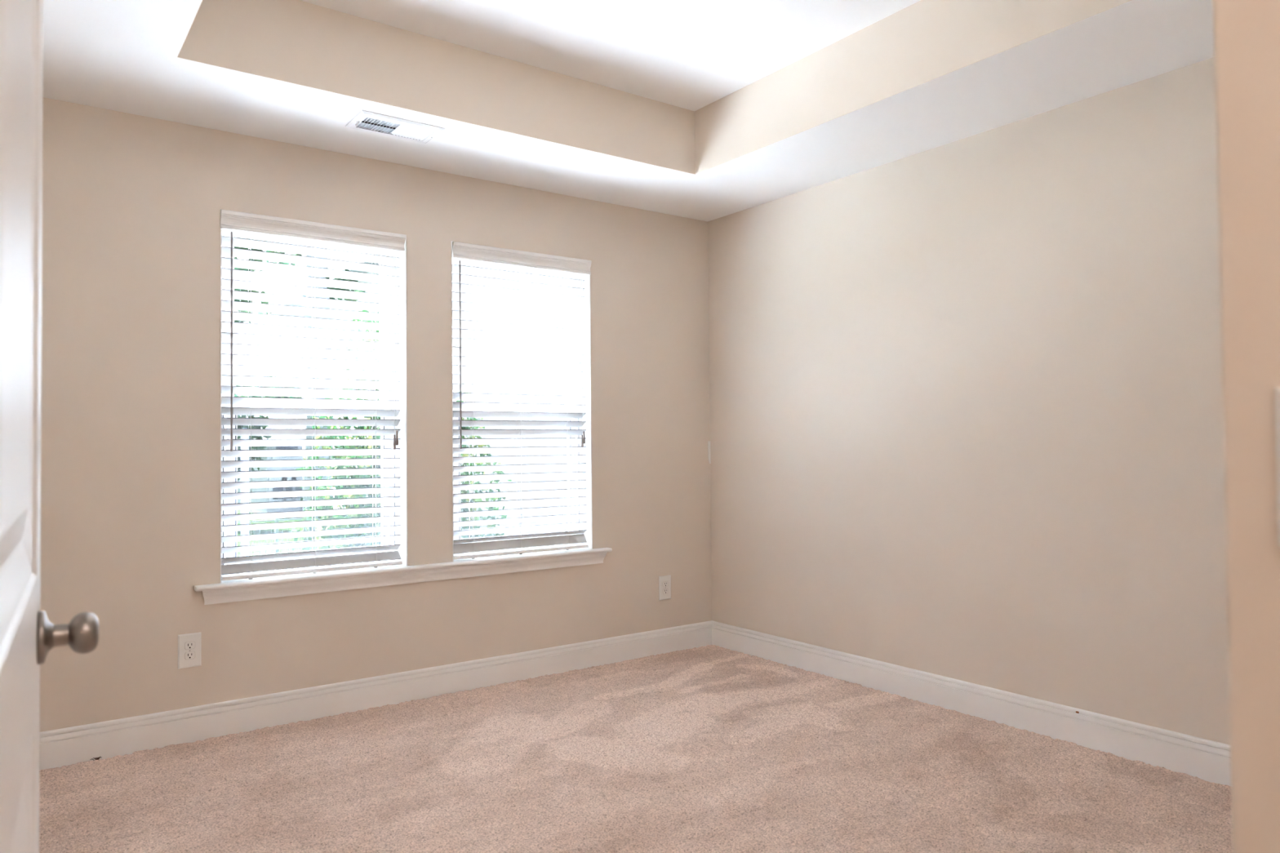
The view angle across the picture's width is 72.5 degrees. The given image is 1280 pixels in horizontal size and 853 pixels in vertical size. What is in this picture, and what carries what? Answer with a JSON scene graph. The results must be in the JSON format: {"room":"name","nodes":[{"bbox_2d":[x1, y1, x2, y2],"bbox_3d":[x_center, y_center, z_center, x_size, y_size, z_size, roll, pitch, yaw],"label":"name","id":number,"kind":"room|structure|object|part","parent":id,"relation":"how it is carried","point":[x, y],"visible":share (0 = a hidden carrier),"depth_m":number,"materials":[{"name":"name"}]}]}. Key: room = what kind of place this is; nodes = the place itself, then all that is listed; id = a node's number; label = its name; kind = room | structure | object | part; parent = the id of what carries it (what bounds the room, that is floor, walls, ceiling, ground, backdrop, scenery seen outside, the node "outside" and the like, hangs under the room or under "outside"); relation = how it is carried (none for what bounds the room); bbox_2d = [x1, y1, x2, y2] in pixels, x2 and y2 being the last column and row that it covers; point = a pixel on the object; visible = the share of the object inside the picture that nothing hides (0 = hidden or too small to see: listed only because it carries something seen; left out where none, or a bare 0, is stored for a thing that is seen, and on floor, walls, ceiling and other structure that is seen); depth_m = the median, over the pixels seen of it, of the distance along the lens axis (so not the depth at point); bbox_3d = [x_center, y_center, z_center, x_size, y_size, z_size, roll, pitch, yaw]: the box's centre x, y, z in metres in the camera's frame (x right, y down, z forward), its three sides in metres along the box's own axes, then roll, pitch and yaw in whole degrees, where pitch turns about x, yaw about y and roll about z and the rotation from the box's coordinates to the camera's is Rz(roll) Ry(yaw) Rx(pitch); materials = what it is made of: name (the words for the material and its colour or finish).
{"room":"empty bedroom","nodes":[
{"label":"empty bedroom","id":0,"kind":"room"},
{"bbox_2d":[40,97,711,732],"bbox_3d":[-1.022,-0.130,4.114,3.730,3.345,0.160,0,-1,-36],"label":"wall","id":1,"kind":"structure","parent":0,"point":[132,204],"depth_m":3.64,"materials":[{"name":"beige paint"}]},
{"bbox_2d":[177,631,201,669],"bbox_3d":[-1.772,0.882,3.436,0.083,0.132,0.008,0,-1,-36],"label":"wall outlet","id":2,"kind":"object","parent":1,"relation":"attached to","point":[189,645],"visible":1,"depth_m":3.43,"materials":[{"name":"white plastic"}]},
{"bbox_2d":[184,651,195,659],"bbox_3d":[-1.771,0.901,3.434,0.038,0.030,0.004,0,-1,-36],"label":"socket","id":3,"kind":"object","parent":2,"relation":"attached to","point":[188,655],"depth_m":3.43,"materials":[{"name":"white plastic"}]},
{"bbox_2d":[184,641,195,649],"bbox_3d":[-1.771,0.862,3.435,0.038,0.030,0.004,0,-1,-36],"label":"socket","id":4,"kind":"object","parent":2,"relation":"attached to","point":[188,645],"depth_m":3.43,"materials":[{"name":"white plastic"}]},
{"bbox_2d":[219,208,408,583],"bbox_3d":[-1.426,-0.123,3.820,0.782,1.514,0.160,0,-1,-36],"label":"window","id":5,"kind":"structure","parent":1,"relation":"in","point":[402,358],"depth_m":3.92,"materials":[{"name":"white paint"}]},
{"bbox_3d":[-1.466,0.260,3.871,0.708,0.696,0.007,0,-1,-36],"label":"screen frame","id":6,"kind":"part","parent":5,"relation":"part of","materials":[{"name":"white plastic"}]},
{"bbox_3d":[-1.462,-0.451,3.871,0.708,0.785,0.026,0,-1,-36],"label":"sash","id":7,"kind":"part","parent":5,"relation":"part of","materials":[{"name":"white plastic"}]},
{"bbox_3d":[-1.433,0.247,3.826,0.696,0.718,0.036,0,-1,-36],"label":"sash","id":8,"kind":"part","parent":5,"relation":"part of","materials":[{"name":"white plastic"}]},
{"bbox_2d":[220,208,405,581],"bbox_3d":[-1.397,-0.124,3.773,0.770,1.508,0.082,0,-1,-36],"label":"window blind","id":9,"kind":"object","parent":5,"relation":"attached to","point":[229,220],"visible":0.94,"depth_m":3.76,"materials":[{"name":"white paint"}]},
{"bbox_3d":[-1.618,-0.107,3.621,0.013,1.450,0.051,0,-1,-36],"label":"ladder cord","id":10,"kind":"part","parent":9,"relation":"part of","materials":[{"name":"white fabric"}]},
{"bbox_3d":[-1.396,0.618,3.761,0.750,0.018,0.054,0,-1,-36],"label":"rail","id":11,"kind":"part","parent":9,"relation":"part of","materials":[{"name":"white paint"}]},
{"bbox_3d":[-1.410,-0.106,3.773,0.013,1.450,0.051,0,-1,-36],"label":"ladder cord","id":12,"kind":"part","parent":9,"relation":"part of","materials":[{"name":"white fabric"}]},
{"bbox_3d":[-1.196,-0.105,3.929,0.013,1.450,0.051,0,-1,-36],"label":"ladder cord","id":13,"kind":"part","parent":9,"relation":"part of","materials":[{"name":"white fabric"}]},
{"bbox_3d":[-1.116,-0.394,3.957,0.002,0.863,0.016,0,-1,-36],"label":"lift cord","id":14,"kind":"part","parent":9,"relation":"part of","materials":[{"name":"white fabric"}]},
{"bbox_3d":[-1.107,-0.403,3.964,0.002,0.845,0.016,0,-1,-36],"label":"lift cord","id":15,"kind":"part","parent":9,"relation":"part of","materials":[{"name":"white fabric"}]},
{"bbox_2d":[39,620,711,770],"bbox_3d":[-0.959,1.190,4.016,3.410,0.160,0.015,0,-1,-36],"label":"baseboard","id":16,"kind":"structure","parent":1,"relation":"attached to","point":[59,748],"depth_m":3.76,"materials":[{"name":"white paint"}]},
{"bbox_2d":[194,547,612,604],"bbox_3d":[-0.980,0.674,4.048,1.968,0.078,0.137,0,-1,-36],"label":"trim","id":17,"kind":"structure","parent":1,"relation":"attached to","point":[245,589],"depth_m":3.89,"materials":[{"name":"white paint"}]},
{"bbox_2d":[451,240,592,561],"bbox_3d":[-0.617,-0.118,4.409,0.782,1.514,0.160,0,-1,-36],"label":"window","id":18,"kind":"structure","parent":1,"relation":"in","point":[588,509],"depth_m":4.54,"materials":[{"name":"white paint"}]},
{"bbox_3d":[-0.653,-0.447,4.460,0.708,0.785,0.026,0,-1,-36],"label":"sash","id":19,"kind":"part","parent":18,"relation":"part of","materials":[{"name":"white plastic"}]},
{"bbox_3d":[-0.625,0.252,4.415,0.696,0.718,0.036,0,-1,-36],"label":"sash","id":20,"kind":"part","parent":18,"relation":"part of","materials":[{"name":"white plastic"}]},
{"bbox_2d":[452,241,591,559],"bbox_3d":[-0.584,-0.119,4.365,0.772,1.508,0.082,0,-1,-36],"label":"window blind","id":21,"kind":"object","parent":18,"relation":"attached to","point":[463,251],"visible":0.94,"depth_m":4.35,"materials":[{"name":"white paint"}]},
{"bbox_3d":[-0.813,-0.103,4.207,0.013,1.450,0.051,0,-1,-36],"label":"ladder cord","id":22,"kind":"part","parent":21,"relation":"part of","materials":[{"name":"white fabric"}]},
{"bbox_3d":[-0.606,-0.102,4.358,0.013,1.450,0.051,0,-1,-36],"label":"ladder cord","id":23,"kind":"part","parent":21,"relation":"part of","materials":[{"name":"white fabric"}]},
{"bbox_3d":[-0.587,0.622,4.350,0.750,0.018,0.054,0,-1,-36],"label":"rail","id":24,"kind":"part","parent":21,"relation":"part of","materials":[{"name":"white paint"}]},
{"bbox_3d":[-0.387,-0.100,4.517,0.013,1.450,0.051,0,-1,-36],"label":"ladder cord","id":25,"kind":"part","parent":21,"relation":"part of","materials":[{"name":"white fabric"}]},
{"bbox_3d":[-0.308,-0.389,4.546,0.002,0.863,0.016,0,-1,-36],"label":"lift cord","id":26,"kind":"part","parent":21,"relation":"part of","materials":[{"name":"white fabric"}]},
{"bbox_3d":[-0.299,-0.398,4.553,0.002,0.845,0.016,0,-1,-36],"label":"lift cord","id":27,"kind":"part","parent":21,"relation":"part of","materials":[{"name":"white fabric"}]},
{"bbox_2d":[658,574,671,600],"bbox_3d":[0.140,0.892,4.828,0.083,0.132,0.008,0,-1,-36],"label":"wall outlet","id":28,"kind":"object","parent":1,"relation":"attached to","point":[664,581],"visible":1,"depth_m":4.82,"materials":[{"name":"white plastic"}]},
{"bbox_2d":[662,588,668,594],"bbox_3d":[0.141,0.911,4.827,0.036,0.028,0.004,0,-1,-36],"label":"socket","id":29,"kind":"object","parent":28,"relation":"attached to","point":[665,591],"depth_m":4.82,"materials":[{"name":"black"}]},
{"bbox_2d":[662,581,668,586],"bbox_3d":[0.141,0.872,4.827,0.038,0.030,0.004,0,-1,-36],"label":"socket","id":30,"kind":"object","parent":28,"relation":"attached to","point":[665,584],"depth_m":4.83,"materials":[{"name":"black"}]},
{"bbox_2d":[707,440,711,463],"bbox_3d":[0.400,0.149,5.039,0.018,0.130,0.006,0,-1,-36],"label":"strip","id":31,"kind":"object","parent":1,"relation":"attached to","point":[708,442],"visible":1,"depth_m":5.04,"materials":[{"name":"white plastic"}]},
{"bbox_2d":[43,0,1213,221],"bbox_3d":[0.470,-1.437,2.075,3.410,0.365,4.950,0,-1,-36],"label":"ceiling","id":32,"kind":"structure","parent":0,"point":[705,110],"depth_m":3.35,"materials":[{"name":"white paint"}]},
{"bbox_2d":[345,110,445,143],"bbox_3d":[-0.987,-1.202,3.528,0.341,0.016,0.205,0,-1,-36],"label":"ceiling vent","id":33,"kind":"object","parent":32,"relation":"in","point":[366,121],"visible":1,"depth_m":3.51,"materials":[{"name":"white metal"}]},
{"bbox_2d":[39,644,1232,852],"bbox_3d":[0.077,1.203,2.595,3.412,0.011,3.530,0,-1,-36],"label":"floor","id":34,"kind":"structure","parent":0,"point":[709,748],"depth_m":2.99,"materials":[{"name":"beige carpet"}]},
{"bbox_2d":[707,57,1230,745],"bbox_3d":[1.542,-0.164,3.625,0.160,3.345,3.650,0,-1,-36],"label":"wall","id":35,"kind":"structure","parent":0,"point":[966,412],"depth_m":3.58,"materials":[{"name":"beige paint"}]},
{"bbox_2d":[711,620,1231,786],"bbox_3d":[1.448,1.159,3.595,0.015,0.160,3.530,0,-1,-36],"label":"baseboard","id":36,"kind":"structure","parent":35,"relation":"attached to","point":[1206,760],"depth_m":3.54,"materials":[{"name":"white paint"}]},
{"bbox_2d":[1213,0,1279,852],"bbox_3d":[0.966,-0.077,0.215,0.120,2.540,1.420,0,-1,-36],"label":"wall","id":37,"kind":"structure","parent":0,"point":[1246,33],"depth_m":0.73,"materials":[{"name":"beige paint"}]},
{"bbox_2d":[1274,386,1279,545],"bbox_3d":[0.546,0.032,0.682,0.008,0.130,0.083,0,-1,-36],"label":"light switch","id":38,"kind":"object","parent":37,"relation":"attached to","point":[1277,389],"visible":1,"depth_m":0.71,"materials":[{"name":"white plastic"}]},
{"bbox_3d":[-22.815,3.202,62.395,150.000,0.300,119.840,0,-1,-36],"label":"ground","id":39,"kind":"structure","parent":0,"visible":0},
{"bbox_2d":[234,382,259,396],"bbox_3d":[-7.661,0.579,16.663,1.178,2.875,0.916,0,-1,-36],"label":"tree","id":40,"kind":"object","parent":39,"relation":"on","point":[237,384],"visible":0.02,"depth_m":16.64,"materials":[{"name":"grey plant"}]},
{"bbox_2d":[242,374,302,398],"bbox_3d":[-13.366,0.251,31.088,3.165,4.232,2.758,0,-1,-36],"label":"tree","id":41,"kind":"object","parent":39,"relation":"on","point":[252,384],"visible":0.04,"depth_m":30.83,"materials":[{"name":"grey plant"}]},
{"bbox_2d":[234,236,365,398],"bbox_3d":[-5.987,-2.077,14.269,3.008,8.053,2.536,0,-1,-13],"label":"tree","id":42,"kind":"object","parent":39,"relation":"on","point":[310,286],"visible":0.02,"depth_m":14.50,"materials":[{"name":"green plant"}]},
{"bbox_2d":[323,301,472,401],"bbox_3d":[-2.865,0.354,10.643,2.972,3.936,1.919,0,-1,-36],"label":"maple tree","id":43,"kind":"object","parent":39,"relation":"on","point":[363,310],"visible":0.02,"depth_m":10.45,"materials":[{"name":"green plant"}]},
{"bbox_2d":[282,253,564,404],"bbox_3d":[-1.270,-1.587,19.536,10.700,7.300,8.700,0,-1,-36],"label":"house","id":44,"kind":"object","parent":39,"relation":"on","point":[298,295],"visible":0.02,"depth_m":14.15,"materials":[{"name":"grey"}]},
{"bbox_3d":[-0.926,-0.197,0.950,0.160,3.345,5.070,0,-1,-36],"label":"wall","id":45,"kind":"structure","parent":0,"visible":0},
{"bbox_2d":[0,0,98,852],"bbox_3d":[-0.577,0.144,0.821,0.165,2.028,0.773,0,-1,-36],"label":"door","id":46,"kind":"structure","parent":45,"relation":"in","point":[27,636],"depth_m":0.84,"materials":[{"name":"white wood"}]},
{"bbox_3d":[-0.718,0.263,1.108,0.054,0.052,0.052,0,-1,-36],"label":"knob","id":47,"kind":"part","parent":46,"relation":"part of","materials":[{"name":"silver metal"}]}
]}

